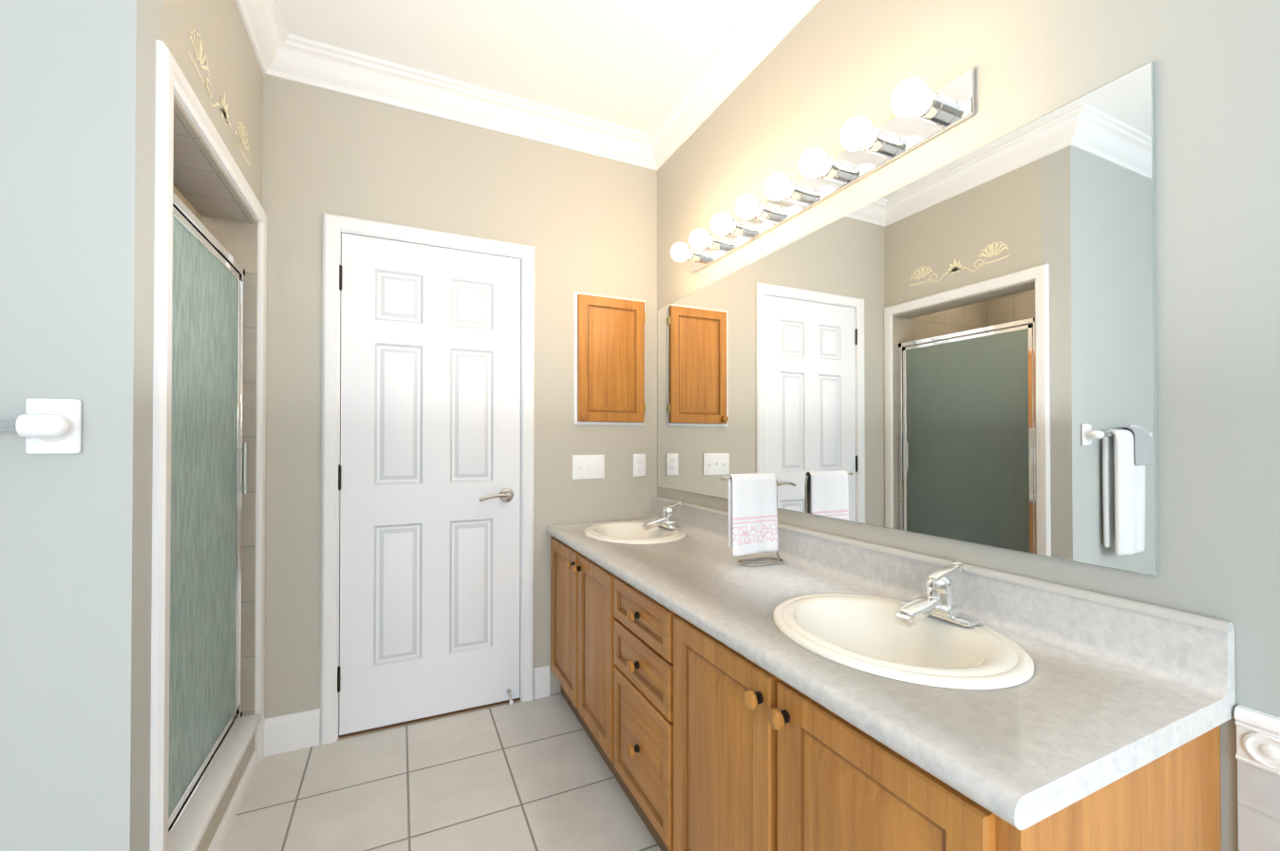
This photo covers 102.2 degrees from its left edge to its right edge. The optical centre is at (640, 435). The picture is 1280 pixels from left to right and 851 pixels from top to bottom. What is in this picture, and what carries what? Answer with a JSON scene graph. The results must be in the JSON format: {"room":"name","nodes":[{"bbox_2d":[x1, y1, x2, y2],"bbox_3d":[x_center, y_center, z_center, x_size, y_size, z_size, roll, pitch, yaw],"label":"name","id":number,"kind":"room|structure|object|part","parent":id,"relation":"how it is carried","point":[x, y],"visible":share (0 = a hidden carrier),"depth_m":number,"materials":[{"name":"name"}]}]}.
{"room":"bathroom","nodes":[
{"label":"bathroom","id":0,"kind":"room"},
{"bbox_2d":[0,0,162,850],"bbox_3d":[-1.839,-0.155,0.700,1.790,2.700,0.120,0,-1,-25],"label":"wall","id":1,"kind":"structure","parent":0,"point":[77,147],"depth_m":0.99,"materials":[{"name":"grey paint"}]},
{"bbox_2d":[0,397,81,453],"bbox_3d":[-1.291,0.245,0.833,0.536,0.631,0.097,0,-1,-25],"label":"towel rail","id":2,"kind":"object","parent":1,"relation":"attached to","point":[43,425],"visible":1,"depth_m":0.95,"materials":[{"name":"white ceramic"}]},
{"bbox_2d":[161,0,263,741],"bbox_3d":[-1.317,-0.148,1.510,0.160,2.700,0.910,0,-1,-25],"label":"wall","id":3,"kind":"structure","parent":0,"point":[235,71],"depth_m":1.56,"materials":[{"name":"beige paint"}]},
{"bbox_2d":[149,39,267,850],"bbox_3d":[-1.230,0.177,1.532,0.019,2.050,0.940,0,-1,-25],"label":"trim","id":4,"kind":"structure","parent":3,"relation":"attached to","point":[171,80],"depth_m":1.12,"materials":[{"name":"white wood"}]},
{"bbox_2d":[188,28,249,164],"bbox_3d":[-1.237,-0.980,1.538,0.001,0.124,0.581,0,-1,-25],"label":"art","id":5,"kind":"object","parent":3,"relation":"attached to","point":[224,113],"visible":1,"depth_m":1.44,"materials":[{"name":"beige"}]},
{"bbox_2d":[235,0,292,72],"bbox_3d":[-1.156,-1.439,1.480,0.098,0.118,0.900,0,-1,-25],"label":"crown molding","id":6,"kind":"structure","parent":3,"relation":"attached to","point":[264,22],"depth_m":1.83,"materials":[{"name":"white wood"}]},
{"bbox_2d":[220,692,661,850],"bbox_3d":[-0.559,1.214,-0.073,3.710,0.050,4.640,0,-1,-25],"label":"floor","id":7,"kind":"structure","parent":0,"point":[535,775],"depth_m":1.74,"materials":[{"name":"tile"}]},
{"bbox_2d":[168,191,260,850],"bbox_3d":[-1.302,0.297,1.497,0.180,1.810,0.807,0,-1,-25],"label":"shower enclosure","id":8,"kind":"object","parent":7,"relation":"on","point":[213,759],"visible":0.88,"depth_m":1.53,"materials":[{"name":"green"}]},
{"bbox_2d":[545,495,1235,850],"bbox_3d":[0.245,0.745,1.610,0.592,0.916,2.029,0,-1,-25],"label":"bathroom vanity","id":9,"kind":"object","parent":7,"relation":"on","point":[819,691],"visible":1,"depth_m":0.97,"materials":[{"name":"brown wood"}]},
{"bbox_2d":[720,472,784,566],"bbox_3d":[0.361,0.267,1.669,0.236,0.290,0.087,0,-1,-25],"label":"towel stand","id":10,"kind":"object","parent":9,"relation":"on","point":[752,513],"visible":1,"depth_m":1.65,"materials":[{"name":"white fabric"}]},
{"bbox_2d":[262,74,657,718],"bbox_3d":[-1.289,-0.143,2.091,2.980,2.700,0.120,0,-1,-25],"label":"wall","id":11,"kind":"structure","parent":0,"point":[583,222],"depth_m":2.21,"materials":[{"name":"beige paint"}]},
{"bbox_2d":[172,96,257,716],"bbox_3d":[-1.744,-0.050,1.311,1.098,2.500,1.010,0,-1,-25],"label":"shower wall tiles","id":12,"kind":"structure","parent":11,"relation":"attached to","point":[204,191],"depth_m":1.88,"materials":[{"name":"white tile"}]},
{"bbox_2d":[263,665,549,756],"bbox_3d":[-1.522,1.133,1.331,2.906,0.135,1.044,0,-1,-25],"label":"baseboard","id":13,"kind":"structure","parent":11,"relation":"attached to","point":[291,732],"depth_m":1.99,"materials":[{"name":"white wood"}]},
{"bbox_2d":[320,212,534,744],"bbox_3d":[-0.894,0.166,2.262,0.842,2.085,0.139,0,-1,-25],"label":"door frame","id":14,"kind":"structure","parent":11,"relation":"attached to","point":[335,227],"depth_m":2.07,"materials":[{"name":"white wood"}]},
{"bbox_2d":[337,232,520,734],"bbox_3d":[-0.883,0.191,2.229,0.724,2.010,0.048,0,-1,-25],"label":"door","id":15,"kind":"structure","parent":11,"relation":"in","point":[430,458],"depth_m":2.20,"materials":[{"name":"white wood"}]},
{"bbox_3d":[-1.199,0.168,2.062,0.011,1.706,0.011,0,-1,-25],"label":"door hinges","id":16,"kind":"part","parent":15,"relation":"part of","materials":[{"name":"silver metal"}]},
{"bbox_2d":[479,488,513,502],"bbox_3d":[-0.634,0.268,2.293,0.158,0.066,0.068,0,-1,-25],"label":"door handle","id":17,"kind":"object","parent":15,"relation":"attached to","point":[505,495],"depth_m":2.32,"materials":[{"name":"silver metal"}]},
{"bbox_2d":[506,689,513,704],"bbox_3d":[-0.581,1.169,2.311,0.022,0.042,0.069,0,-1,-25],"label":"door stop","id":18,"kind":"object","parent":15,"relation":"attached to","point":[511,701],"visible":0.98,"depth_m":2.31,"materials":[{"name":"silver metal"}]},
{"bbox_2d":[338,697,520,738],"bbox_3d":[-0.898,1.205,2.262,0.722,0.006,0.120,0,-1,-25],"label":"sill","id":19,"kind":"structure","parent":11,"relation":"attached to","point":[422,719],"depth_m":2.19,"materials":[{"name":"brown wood"}]},
{"bbox_2d":[259,35,649,167],"bbox_3d":[-0.704,-1.433,2.254,1.570,0.118,0.098,0,-1,-25],"label":"crown molding","id":20,"kind":"structure","parent":11,"relation":"attached to","point":[315,64],"depth_m":2.21,"materials":[{"name":"white wood"}]},
{"bbox_2d":[572,454,604,479],"bbox_3d":[-0.246,0.151,2.496,0.165,0.118,0.018,0,-1,-25],"label":"switch plate","id":21,"kind":"object","parent":11,"relation":"attached to","point":[588,466],"visible":1,"depth_m":2.50,"materials":[{"name":"white plastic"}]},
{"bbox_2d":[573,291,645,425],"bbox_3d":[-0.136,-0.372,2.535,0.376,0.636,0.048,0,-1,-25],"label":"medicine cabinet","id":22,"kind":"object","parent":11,"relation":"attached to","point":[609,360],"visible":1,"depth_m":2.53,"materials":[{"name":"brown wood"}]},
{"bbox_2d":[633,453,645,476],"bbox_3d":[-0.003,0.149,2.616,0.070,0.115,0.007,0,-1,-25],"label":"electrical outlet plate","id":23,"kind":"object","parent":11,"relation":"attached to","point":[639,464],"visible":1,"depth_m":2.61,"materials":[{"name":"white plastic"}]},
{"bbox_2d":[279,0,755,132],"bbox_3d":[-0.559,-1.536,-0.050,3.710,0.050,4.640,0,-1,-25],"label":"ceiling","id":24,"kind":"structure","parent":0,"point":[636,65],"depth_m":1.96,"materials":[{"name":"white paint"}]},
{"bbox_2d":[657,0,1279,850],"bbox_3d":[1.069,-0.155,0.695,0.120,2.700,4.640,0,-1,-25],"label":"wall","id":25,"kind":"structure","parent":0,"point":[822,72],"depth_m":0.90,"materials":[{"name":"paint"}]},
{"bbox_2d":[642,0,819,170],"bbox_3d":[0.970,-1.446,0.660,0.098,0.118,4.400,0,-1,-25],"label":"crown molding","id":26,"kind":"structure","parent":25,"relation":"attached to","point":[760,31],"depth_m":2.02,"materials":[{"name":"white wood"}]},
{"bbox_2d":[670,67,975,273],"bbox_3d":[0.438,-0.790,1.730,0.156,0.107,1.260,0,-1,-25],"label":"sconce","id":27,"kind":"object","parent":25,"relation":"attached to","point":[923,112],"visible":1,"depth_m":1.48,"materials":[{"name":"white glass"}]},
{"bbox_2d":[658,60,1158,576],"bbox_3d":[0.497,-0.199,1.775,0.006,0.903,1.920,0,-1,-25],"label":"mirror","id":28,"kind":"object","parent":25,"relation":"attached to","point":[964,348],"visible":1,"depth_m":1.20,"materials":[{"name":"clear glass"}]},
{"bbox_2d":[1234,704,1279,850],"bbox_3d":[1.434,0.801,-0.266,0.020,0.772,2.365,0,-1,-25],"label":"tile wainscot","id":29,"kind":"structure","parent":25,"relation":"attached to","point":[1257,755],"depth_m":0.79,"materials":[{"name":"white tile"}]}
]}

